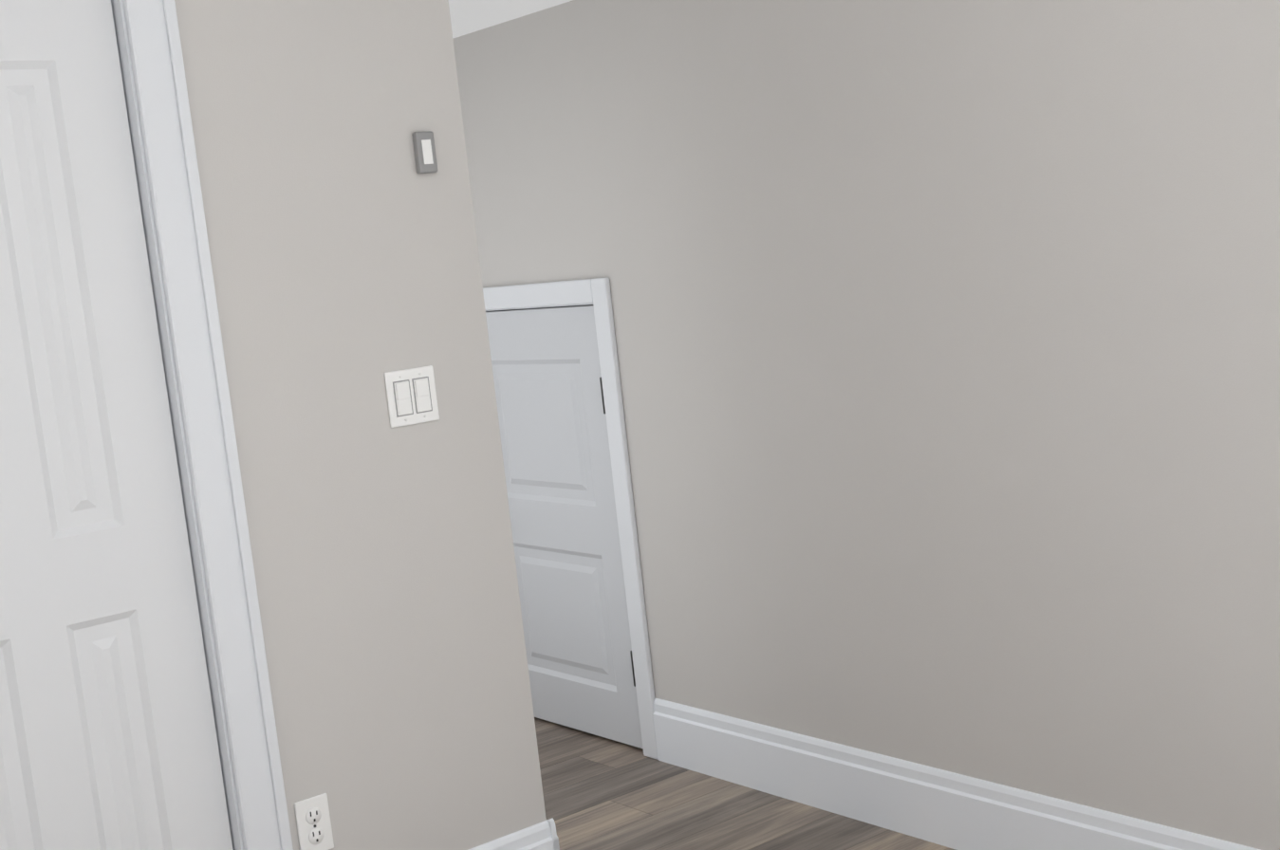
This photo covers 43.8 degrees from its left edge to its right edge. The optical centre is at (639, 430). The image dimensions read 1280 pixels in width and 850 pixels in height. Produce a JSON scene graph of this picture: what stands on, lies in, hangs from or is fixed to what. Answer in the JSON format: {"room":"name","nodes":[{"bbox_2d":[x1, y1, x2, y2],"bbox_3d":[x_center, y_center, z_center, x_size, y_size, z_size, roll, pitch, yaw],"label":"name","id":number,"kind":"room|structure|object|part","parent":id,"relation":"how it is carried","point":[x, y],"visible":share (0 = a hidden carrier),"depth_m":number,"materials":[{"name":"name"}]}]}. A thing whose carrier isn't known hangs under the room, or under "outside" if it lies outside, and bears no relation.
{"room":"bedroom","nodes":[
{"label":"bedroom","id":0,"kind":"room"},
{"bbox_2d":[174,0,546,849],"bbox_3d":[-1.305,0.020,2.720,2.440,2.450,0.110,-11,8,-37],"label":"wall","id":1,"kind":"structure","parent":0,"point":[343,252],"depth_m":3.23,"materials":[{"name":"paint"}]},
{"bbox_2d":[111,0,293,849],"bbox_3d":[-1.351,0.196,2.671,1.404,2.125,0.138,-11,8,-37],"label":"trim","id":2,"kind":"structure","parent":1,"relation":"attached to","point":[158,112],"depth_m":3.01,"materials":[{"name":"white wood"}]},
{"bbox_2d":[294,793,333,849],"bbox_3d":[-0.651,0.790,3.184,0.072,0.116,0.009,-11,8,-37],"label":"outlet","id":3,"kind":"object","parent":1,"relation":"attached to","point":[313,824],"visible":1,"depth_m":3.18,"materials":[{"name":"white plastic"}]},
{"bbox_2d":[384,365,439,427],"bbox_3d":[-0.471,-0.071,3.296,0.116,0.116,0.011,-11,8,-37],"label":"light switch","id":4,"kind":"object","parent":1,"relation":"attached to","point":[411,394],"visible":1,"depth_m":3.29,"materials":[{"name":"white plastic"}]},
{"bbox_2d":[411,130,437,173],"bbox_3d":[-0.445,-0.577,3.295,0.044,0.085,0.020,-11,8,-37],"label":"thermostat","id":5,"kind":"object","parent":1,"relation":"attached to","point":[424,151],"visible":1,"depth_m":3.29,"materials":[{"name":"grey plastic"}]},
{"bbox_2d":[468,818,559,849],"bbox_3d":[-0.426,1.000,3.364,0.627,0.175,0.016,-11,8,-37],"label":"baseboard","id":6,"kind":"structure","parent":1,"relation":"attached to","point":[536,837],"depth_m":3.50,"materials":[{"name":"white"}]},
{"bbox_2d":[448,0,572,38],"bbox_3d":[-0.883,-1.022,2.518,3.478,0.595,5.976,-11,8,-37],"label":"ceiling","id":7,"kind":"structure","parent":0,"point":[469,16],"depth_m":4.45,"materials":[{"name":"white paint"}]},
{"bbox_2d":[491,304,592,311],"bbox_3d":[-0.169,0.203,4.754,0.050,1.370,0.910,-11,8,-37],"label":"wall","id":8,"kind":"structure","parent":0,"point":[542,307],"depth_m":4.72,"materials":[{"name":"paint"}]},
{"bbox_2d":[534,717,955,849],"bbox_3d":[-0.637,1.231,2.784,3.478,0.100,5.976,-11,8,-37],"label":"floor","id":9,"kind":"structure","parent":0,"point":[601,793],"depth_m":4.00,"materials":[{"name":"brown wood"}]},
{"bbox_2d":[452,0,1279,849],"bbox_3d":[0.490,-0.111,3.699,0.110,2.093,5.786,-11,8,-37],"label":"wall","id":10,"kind":"structure","parent":0,"point":[948,342],"depth_m":3.41,"materials":[{"name":"paint"}]},
{"bbox_2d":[485,304,642,748],"bbox_3d":[-0.270,0.271,4.672,0.088,1.256,0.709,-11,8,-37],"label":"access door","id":11,"kind":"structure","parent":10,"relation":"in","point":[556,454],"depth_m":4.62,"materials":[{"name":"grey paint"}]},
{"bbox_3d":[-0.055,0.283,4.398,0.018,0.870,0.011,-11,8,-37],"label":"access door hinge","id":12,"kind":"part","parent":11,"relation":"part of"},
{"bbox_2d":[482,277,658,760],"bbox_3d":[-0.236,0.231,4.702,0.128,1.340,0.850,-11,8,-37],"label":"door frame","id":13,"kind":"structure","parent":10,"relation":"attached to","point":[596,292],"depth_m":4.36,"materials":[{"name":"white wood"}]},
{"bbox_2d":[652,698,1261,849],"bbox_3d":[1.191,0.873,2.952,0.016,0.175,3.696,-11,8,-37],"label":"baseboard","id":14,"kind":"structure","parent":10,"relation":"attached to","point":[953,810],"depth_m":3.70,"materials":[{"name":"white wood"}]},
{"bbox_3d":[-1.172,-0.194,4.410,0.110,2.450,2.390,-11,8,-37],"label":"wall","id":15,"kind":"structure","parent":0,"visible":0},
{"bbox_2d":[546,819,559,849],"bbox_3d":[-0.961,0.920,4.531,0.016,0.175,2.516,-11,8,-37],"label":"baseboard","id":16,"kind":"structure","parent":15,"relation":"attached to","point":[552,831],"depth_m":3.54,"materials":[{"name":"white"}]},
{"bbox_3d":[-1.458,-0.748,2.564,1.210,0.021,0.038,-11,8,-37],"label":"track rail","id":17,"kind":"object","parent":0,"visible":0},
{"bbox_2d":[0,0,233,849],"bbox_3d":[-1.099,0.194,2.844,0.602,1.978,0.088,-11,8,-37],"label":"closet door","id":18,"kind":"structure","parent":17,"relation":"hanging from","point":[108,739],"depth_m":2.92,"materials":[{"name":"white wood"}]}
]}

